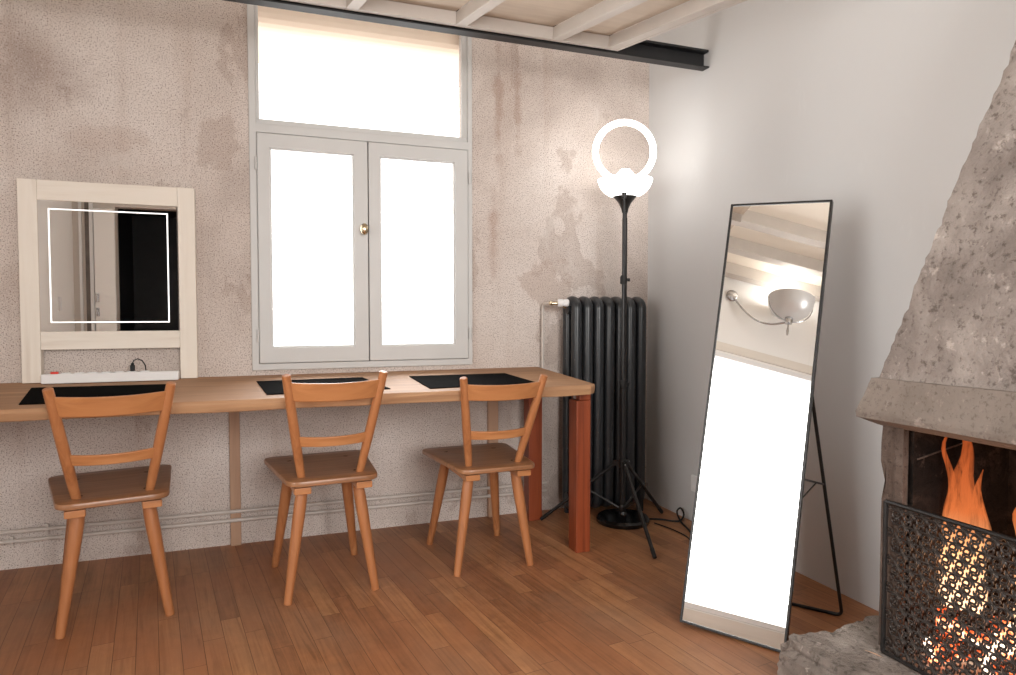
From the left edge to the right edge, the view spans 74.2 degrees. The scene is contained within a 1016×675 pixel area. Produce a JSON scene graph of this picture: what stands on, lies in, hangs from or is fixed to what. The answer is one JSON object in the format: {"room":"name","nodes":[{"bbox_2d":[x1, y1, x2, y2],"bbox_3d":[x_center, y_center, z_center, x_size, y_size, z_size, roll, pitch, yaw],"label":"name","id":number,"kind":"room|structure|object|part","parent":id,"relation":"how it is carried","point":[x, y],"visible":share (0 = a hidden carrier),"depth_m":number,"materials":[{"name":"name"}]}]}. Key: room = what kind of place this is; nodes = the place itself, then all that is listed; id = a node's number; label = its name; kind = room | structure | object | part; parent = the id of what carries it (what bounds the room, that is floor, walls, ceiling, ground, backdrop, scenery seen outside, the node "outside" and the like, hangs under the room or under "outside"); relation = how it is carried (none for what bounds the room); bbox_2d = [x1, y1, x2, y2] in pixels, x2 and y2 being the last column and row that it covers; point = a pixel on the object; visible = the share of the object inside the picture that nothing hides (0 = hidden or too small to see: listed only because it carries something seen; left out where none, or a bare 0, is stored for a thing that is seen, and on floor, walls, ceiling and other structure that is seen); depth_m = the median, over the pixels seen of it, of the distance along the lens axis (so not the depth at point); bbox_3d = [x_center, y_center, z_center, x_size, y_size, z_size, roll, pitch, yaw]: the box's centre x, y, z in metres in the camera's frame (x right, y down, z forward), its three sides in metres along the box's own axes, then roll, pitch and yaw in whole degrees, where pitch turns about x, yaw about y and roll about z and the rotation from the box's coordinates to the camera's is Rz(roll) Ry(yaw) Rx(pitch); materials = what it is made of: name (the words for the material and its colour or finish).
{"room":"makeup studio","nodes":[
{"label":"makeup studio","id":0,"kind":"room"},
{"bbox_2d":[0,0,649,569],"bbox_3d":[-1.060,-0.638,3.130,3.820,3.120,0.220,-1,2,-20],"label":"wall","id":1,"kind":"structure","parent":0,"point":[126,92],"depth_m":2.96,"materials":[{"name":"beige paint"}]},
{"bbox_2d":[0,489,546,546],"bbox_3d":[-1.299,0.810,2.950,3.190,0.046,0.036,-1,2,-20],"label":"pipe","id":2,"kind":"object","parent":1,"relation":"attached to","point":[12,540],"visible":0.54,"depth_m":2.95,"materials":[{"name":"grey metal"}]},
{"bbox_2d":[0,481,546,534],"bbox_3d":[-1.299,0.772,2.949,3.190,0.046,0.036,-1,2,-20],"label":"pipe","id":3,"kind":"object","parent":1,"relation":"attached to","point":[203,514],"visible":0.71,"depth_m":2.95,"materials":[{"name":"grey metal"}]},
{"bbox_2d":[258,6,458,86],"bbox_3d":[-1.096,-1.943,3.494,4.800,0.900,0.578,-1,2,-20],"label":"roller blind","id":4,"kind":"object","parent":1,"relation":"attached to","point":[288,38],"visible":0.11,"depth_m":3.48,"materials":[{"name":"white fabric"}]},
{"bbox_2d":[247,0,472,370],"bbox_3d":[-0.664,-0.798,3.153,1.030,1.881,0.140,-1,2,-20],"label":"window","id":5,"kind":"structure","parent":1,"relation":"in","point":[367,147],"depth_m":3.14,"materials":[{"name":"grey paint"}]},
{"bbox_3d":[-0.667,-0.502,3.115,0.036,0.054,0.052,-1,2,-20],"label":"knob","id":6,"kind":"part","parent":5,"relation":"part of","materials":[{"name":"gold metal"}]},
{"bbox_2d":[0,499,878,674],"bbox_3d":[0.085,1.100,0.088,4.220,0.120,6.800,-1,2,-20],"label":"floor","id":7,"kind":"structure","parent":0,"point":[612,608],"depth_m":2.31,"materials":[{"name":"brown wood"}]},
{"bbox_2d":[42,381,175,639],"bbox_3d":[-1.368,0.547,2.328,0.401,0.819,0.558,-1,3,-31],"label":"dining chair","id":8,"kind":"object","parent":7,"relation":"on","point":[72,493],"visible":1,"depth_m":2.17,"materials":[{"name":"brown wood"}]},
{"bbox_3d":[-1.387,0.340,2.091,0.034,0.387,0.168,0,2,-5],"label":"post","id":9,"kind":"part","parent":8,"relation":"part of","materials":[{"name":"brown wood"}]},
{"bbox_3d":[-1.597,0.750,2.455,0.131,0.404,0.043,1,2,27],"label":"leg","id":10,"kind":"part","parent":8,"relation":"part of","materials":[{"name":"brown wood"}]},
{"bbox_3d":[-1.415,0.761,2.170,0.092,0.401,0.059,-1,3,-31],"label":"leg","id":11,"kind":"part","parent":8,"relation":"part of","materials":[{"name":"brown wood"}]},
{"bbox_3d":[-1.385,0.520,2.355,0.401,0.021,0.477,-1,3,-31],"label":"seat","id":12,"kind":"part","parent":8,"relation":"part of","materials":[{"name":"brown wood"}]},
{"bbox_3d":[-1.240,0.210,2.105,0.324,0.069,0.065,-1,3,-31],"label":"rail","id":13,"kind":"part","parent":8,"relation":"part of","materials":[{"name":"brown wood"}]},
{"bbox_3d":[-1.274,0.386,2.166,0.260,0.041,0.047,-1,3,-31],"label":"rail","id":14,"kind":"part","parent":8,"relation":"part of","materials":[{"name":"brown wood"}]},
{"bbox_3d":[-1.199,0.756,2.300,0.092,0.401,0.059,-1,3,-31],"label":"leg","id":15,"kind":"part","parent":8,"relation":"part of","materials":[{"name":"brown wood"}]},
{"bbox_3d":[-1.156,0.335,2.232,0.168,0.387,0.034,1,3,33],"label":"post","id":16,"kind":"part","parent":8,"relation":"part of","materials":[{"name":"brown wood"}]},
{"bbox_2d":[0,367,594,552],"bbox_3d":[-1.177,0.542,2.604,3.126,0.803,0.766,-1,2,-20],"label":"desk","id":17,"kind":"object","parent":7,"relation":"on","point":[234,395],"depth_m":2.83,"materials":[{"name":"brown wood"}]},
{"bbox_2d":[19,384,165,404],"bbox_3d":[-1.470,0.200,2.412,0.532,0.012,0.458,-1,2,-20],"label":"desk mat","id":18,"kind":"object","parent":17,"relation":"on","point":[34,395],"visible":0.69,"depth_m":2.44,"materials":[{"name":"black fabric"}]},
{"bbox_2d":[16,178,197,382],"bbox_3d":[-1.641,-0.227,2.784,0.636,0.810,0.044,-1,2,-20],"label":"vanity mirror","id":19,"kind":"object","parent":17,"relation":"on","point":[98,264],"visible":0.95,"depth_m":2.76,"materials":[{"name":"beige wood"}]},
{"bbox_3d":[-1.641,-0.591,2.770,0.503,0.080,0.043,-1,2,-20],"label":"rail","id":20,"kind":"part","parent":19,"relation":"part of","materials":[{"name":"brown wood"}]},
{"bbox_2d":[37,200,178,331],"bbox_3d":[-1.639,-0.289,2.768,0.498,0.524,0.006,-1,2,-20],"label":"mirror glass","id":21,"kind":"object","parent":19,"relation":"on","point":[103,265],"depth_m":2.76,"materials":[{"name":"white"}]},
{"bbox_3d":[-1.641,0.009,2.793,0.503,0.073,0.043,-1,2,-20],"label":"rail","id":22,"kind":"part","parent":19,"relation":"part of","materials":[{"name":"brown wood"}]},
{"bbox_3d":[-1.617,0.157,2.747,0.490,0.046,0.044,-1,2,-20],"label":"power strip","id":23,"kind":"part","parent":17,"relation":"part of","materials":[{"name":"white plastic"}]},
{"bbox_2d":[130,358,145,370],"bbox_3d":[-1.556,0.133,2.786,0.097,0.093,0.051,-1,2,-20],"label":"cord","id":24,"kind":"object","parent":17,"relation":"attached to","point":[132,366],"visible":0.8,"depth_m":2.77,"materials":[{"name":"black plastic"}]},
{"bbox_3d":[-1.215,0.582,2.989,0.044,0.692,0.020,-1,2,-20],"label":"wall post","id":25,"kind":"part","parent":17,"relation":"part of","materials":[{"name":"brown wood"}]},
{"bbox_2d":[256,377,389,394],"bbox_3d":[-0.747,0.190,2.683,0.463,0.012,0.412,-1,2,-23],"label":"desk mat","id":26,"kind":"object","parent":17,"relation":"on","point":[273,387],"visible":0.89,"depth_m":2.75,"materials":[{"name":"black fabric"}]},
{"bbox_2d":[409,373,533,388],"bbox_3d":[-0.156,0.182,2.878,0.467,0.011,0.423,-1,2,-20],"label":"desk mat","id":27,"kind":"object","parent":17,"relation":"on","point":[430,381],"visible":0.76,"depth_m":2.86,"materials":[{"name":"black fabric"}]},
{"bbox_3d":[-0.077,0.566,3.408,0.054,0.692,0.020,-1,2,-20],"label":"wall post","id":28,"kind":"part","parent":17,"relation":"part of","materials":[{"name":"brown wood"}]},
{"bbox_3d":[0.125,0.568,3.372,0.072,0.692,0.072,-1,2,-20],"label":"leg","id":29,"kind":"part","parent":17,"relation":"part of","materials":[{"name":"red wood"}]},
{"bbox_3d":[0.312,0.585,2.931,0.068,0.692,0.078,-1,2,-20],"label":"leg","id":30,"kind":"part","parent":17,"relation":"part of","materials":[{"name":"red wood"}]},
{"bbox_2d":[264,370,387,605],"bbox_3d":[-0.698,0.529,2.565,0.401,0.837,0.558,-1,2,-25],"label":"dining chair","id":31,"kind":"object","parent":7,"relation":"on","point":[298,472],"visible":1,"depth_m":2.42,"materials":[{"name":"brown wood"}]},
{"bbox_3d":[-0.913,0.736,2.717,0.131,0.413,0.043,1,3,33],"label":"leg","id":32,"kind":"part","parent":31,"relation":"part of","materials":[{"name":"brown wood"}]},
{"bbox_3d":[-0.743,0.317,2.332,0.034,0.395,0.168,0,2,1],"label":"post","id":33,"kind":"part","parent":31,"relation":"part of","materials":[{"name":"brown wood"}]},
{"bbox_3d":[-0.760,0.748,2.410,0.045,0.410,0.096,1,3,33],"label":"leg","id":34,"kind":"part","parent":31,"relation":"part of","materials":[{"name":"brown wood"}]},
{"bbox_3d":[-0.712,0.502,2.594,0.401,0.021,0.477,-1,2,-25],"label":"seat","id":35,"kind":"part","parent":31,"relation":"part of","materials":[{"name":"brown wood"}]},
{"bbox_3d":[-0.622,0.365,2.394,0.260,0.042,0.047,-1,2,-25],"label":"rail","id":36,"kind":"part","parent":31,"relation":"part of","materials":[{"name":"brown wood"}]},
{"bbox_3d":[-0.595,0.185,2.328,0.324,0.070,0.065,-1,2,-25],"label":"rail","id":37,"kind":"part","parent":31,"relation":"part of","materials":[{"name":"brown wood"}]},
{"bbox_3d":[-0.668,0.732,2.830,0.043,0.413,0.131,0,2,7],"label":"leg","id":38,"kind":"part","parent":31,"relation":"part of","materials":[{"name":"brown wood"}]},
{"bbox_3d":[-0.533,0.744,2.515,0.096,0.410,0.045,0,2,8],"label":"leg","id":39,"kind":"part","parent":31,"relation":"part of","materials":[{"name":"brown wood"}]},
{"bbox_3d":[-0.498,0.313,2.445,0.168,0.395,0.034,2,3,39],"label":"post","id":40,"kind":"part","parent":31,"relation":"part of","materials":[{"name":"brown wood"}]},
{"bbox_2d":[422,374,547,576],"bbox_3d":[-0.104,0.537,2.820,0.401,0.802,0.558,-1,2,-22],"label":"dining chair","id":41,"kind":"object","parent":7,"relation":"on","point":[468,461],"visible":1,"depth_m":2.68,"materials":[{"name":"brown wood"}]},
{"bbox_3d":[-0.311,0.734,2.983,0.131,0.396,0.043,2,3,36],"label":"leg","id":42,"kind":"part","parent":41,"relation":"part of","materials":[{"name":"brown wood"}]},
{"bbox_3d":[-0.175,0.746,2.668,0.045,0.393,0.096,2,3,36],"label":"leg","id":43,"kind":"part","parent":41,"relation":"part of","materials":[{"name":"brown wood"}]},
{"bbox_3d":[-0.161,0.334,2.590,0.034,0.379,0.168,0,2,4],"label":"post","id":44,"kind":"part","parent":41,"relation":"part of","materials":[{"name":"brown wood"}]},
{"bbox_3d":[-0.116,0.510,2.849,0.401,0.020,0.477,-1,2,-22],"label":"seat","id":45,"kind":"part","parent":41,"relation":"part of","materials":[{"name":"brown wood"}]},
{"bbox_3d":[-0.061,0.730,3.082,0.043,0.396,0.131,0,2,10],"label":"leg","id":46,"kind":"part","parent":41,"relation":"part of","materials":[{"name":"brown wood"}]},
{"bbox_3d":[-0.037,0.380,2.645,0.260,0.040,0.047,-1,2,-22],"label":"rail","id":47,"kind":"part","parent":41,"relation":"part of","materials":[{"name":"brown wood"}]},
{"bbox_3d":[-0.013,0.207,2.578,0.324,0.067,0.065,-1,2,-22],"label":"rail","id":48,"kind":"part","parent":41,"relation":"part of","materials":[{"name":"brown wood"}]},
{"bbox_3d":[0.057,0.743,2.760,0.096,0.393,0.045,0,2,11],"label":"leg","id":49,"kind":"part","parent":41,"relation":"part of","materials":[{"name":"brown wood"}]},
{"bbox_3d":[0.090,0.330,2.690,0.168,0.379,0.034,2,3,42],"label":"post","id":50,"kind":"part","parent":41,"relation":"part of","materials":[{"name":"brown wood"}]},
{"bbox_2d":[549,296,647,512],"bbox_3d":[0.478,0.348,3.474,0.567,1.123,0.154,-1,2,-20],"label":"radiator","id":51,"kind":"object","parent":7,"relation":"on","point":[592,325],"visible":0.77,"depth_m":3.42,"materials":[{"name":"black metal"}]},
{"bbox_2d":[539,302,548,454],"bbox_3d":[0.189,0.215,3.441,0.040,0.792,0.110,-1,2,-20],"label":"pipe","id":52,"kind":"object","parent":51,"relation":"attached to","point":[542,338],"visible":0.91,"depth_m":3.46,"materials":[{"name":"beige metal"}]},
{"bbox_2d":[596,169,652,529],"bbox_3d":[0.571,0.047,3.305,0.266,1.738,0.266,-1,2,-20],"label":"floor lamp","id":53,"kind":"object","parent":7,"relation":"on","point":[629,519],"visible":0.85,"depth_m":3.25,"materials":[{"name":"black metal"}]},
{"bbox_3d":[0.571,-0.729,3.275,0.266,0.084,0.266,-1,2,-20],"label":"lamp shade","id":54,"kind":"part","parent":53,"relation":"part of","materials":[{"name":"white"}]},
{"bbox_3d":[0.571,-0.756,3.274,0.090,0.130,0.090,-1,2,-20],"label":"bulb","id":55,"kind":"part","parent":53,"relation":"part of","materials":[{"name":"white"}]},
{"bbox_2d":[590,192,662,558],"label":"stand","id":56,"kind":"object","parent":7,"relation":"on","point":[622,463],"depth_m":3.18,"materials":[{"name":"black metal"}]},
{"bbox_3d":[0.364,0.738,3.274,0.373,0.305,0.016,1,2,19],"label":"leg","id":57,"kind":"part","parent":56,"relation":"part of","materials":[{"name":"black metal"}]},
{"bbox_2d":[592,119,656,183],"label":"ring light","id":58,"kind":"object","parent":56,"relation":"on","point":[622,122],"depth_m":3.14,"materials":[{"name":"white plastic"}]},
{"bbox_3d":[0.665,0.736,3.330,0.323,0.304,0.016,-2,3,-45],"label":"leg","id":59,"kind":"part","parent":56,"relation":"part of","materials":[{"name":"black metal"}]},
{"bbox_2d":[650,507,690,531],"bbox_3d":[0.869,0.894,3.176,0.176,0.053,0.466,-1,2,-20],"label":"power cable","id":60,"kind":"object","parent":7,"relation":"on","point":[681,519],"visible":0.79,"depth_m":3.34,"materials":[{"name":"black rubber"}]},
{"bbox_2d":[654,522,689,539],"bbox_3d":[0.804,0.919,3.120,0.038,0.006,0.401,-1,2,-20],"label":"power cable","id":61,"kind":"object","parent":7,"relation":"on","point":[654,522],"visible":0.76,"depth_m":3.19,"materials":[{"name":"black rubber"}]},
{"bbox_2d":[680,200,842,651],"bbox_3d":[0.858,0.245,2.237,0.442,1.434,0.379,1,3,34],"label":"mirror","id":62,"kind":"object","parent":7,"relation":"on","point":[742,557],"visible":0.88,"depth_m":2.22,"materials":[{"name":"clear mirror"}]},
{"bbox_2d":[777,41,1015,674],"bbox_3d":[1.286,-0.501,1.320,0.671,2.985,1.412,-1,2,-20],"label":"fireplace","id":63,"kind":"object","parent":7,"relation":"on","point":[949,369],"visible":0.74,"depth_m":1.66,"materials":[{"name":"stone"}]},
{"bbox_2d":[879,41,1015,390],"bbox_3d":[1.380,-0.934,1.320,0.479,2.120,1.052,-1,2,-20],"label":"hood","id":64,"kind":"object","parent":63,"relation":"attached to","point":[957,332],"depth_m":1.61,"materials":[{"name":"grey concrete"}]},
{"bbox_2d":[880,499,1015,674],"bbox_3d":[1.148,0.653,1.409,0.012,0.417,0.834,-1,2,-20],"label":"fire screen","id":65,"kind":"object","parent":63,"relation":"on","point":[995,538],"visible":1,"depth_m":1.63,"materials":[{"name":"metal"}]},
{"bbox_2d":[939,437,988,613],"bbox_3d":[1.197,0.460,1.761,0.111,0.560,0.088,1,2,21],"label":"flame","id":66,"kind":"object","parent":63,"relation":"in","point":[961,513],"visible":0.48,"depth_m":1.75,"materials":[{"name":"orange"}]},
{"bbox_2d":[923,635,1012,662],"bbox_3d":[1.244,0.813,1.761,0.291,0.070,0.067,0,2,-5],"label":"log","id":67,"kind":"object","parent":63,"relation":"on","point":[943,637],"visible":0.09,"depth_m":1.73,"materials":[{"name":"black plant"}]},
{"bbox_2d":[936,606,1015,652],"bbox_3d":[1.199,0.735,1.674,0.219,0.084,0.089,2,3,40],"label":"log","id":68,"kind":"object","parent":67,"relation":"on","point":[943,607],"visible":0.16,"depth_m":1.67,"materials":[{"name":"wood"}]},
{"bbox_2d":[982,660,1015,674],"bbox_3d":[1.294,0.816,1.628,0.251,0.074,0.075,0,2,-3],"label":"log","id":69,"kind":"object","parent":63,"relation":"on","point":[1001,665],"visible":0.14,"depth_m":1.61,"materials":[{"name":"wood"}]},
{"bbox_2d":[1013,509,1015,532],"bbox_3d":[1.325,0.526,1.604,0.064,0.440,0.228,-1,2,-20],"label":"flame","id":70,"kind":"object","parent":63,"relation":"in","point":[1014,513],"visible":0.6,"depth_m":1.70,"materials":[{"name":"orange"}]},
{"bbox_2d":[646,0,1015,610],"bbox_3d":[1.725,-0.571,1.387,0.200,3.120,5.420,-1,2,-20],"label":"wall","id":71,"kind":"structure","parent":0,"point":[875,109],"depth_m":2.52,"materials":[{"name":"white paint"}]},
{"bbox_2d":[224,0,708,70],"bbox_3d":[-0.845,-1.291,2.531,3.807,0.085,0.051,-1,2,-20],"label":"steel beam","id":72,"kind":"structure","parent":71,"relation":"attached to","point":[647,51],"depth_m":2.88,"materials":[{"name":"metal"}]},
{"bbox_2d":[284,0,746,50],"bbox_3d":[-0.618,-1.211,1.996,3.052,0.179,1.111,-1,2,-20],"label":"ceiling","id":73,"kind":"structure","parent":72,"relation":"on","point":[536,19],"depth_m":2.65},
{"bbox_2d":[691,475,696,491],"bbox_3d":[0.925,0.722,3.296,0.014,0.080,0.080,-1,2,-20],"label":"wall socket","id":74,"kind":"object","parent":71,"relation":"attached to","point":[693,477],"visible":0.52,"depth_m":3.31,"materials":[{"name":"white plastic"}]}
]}

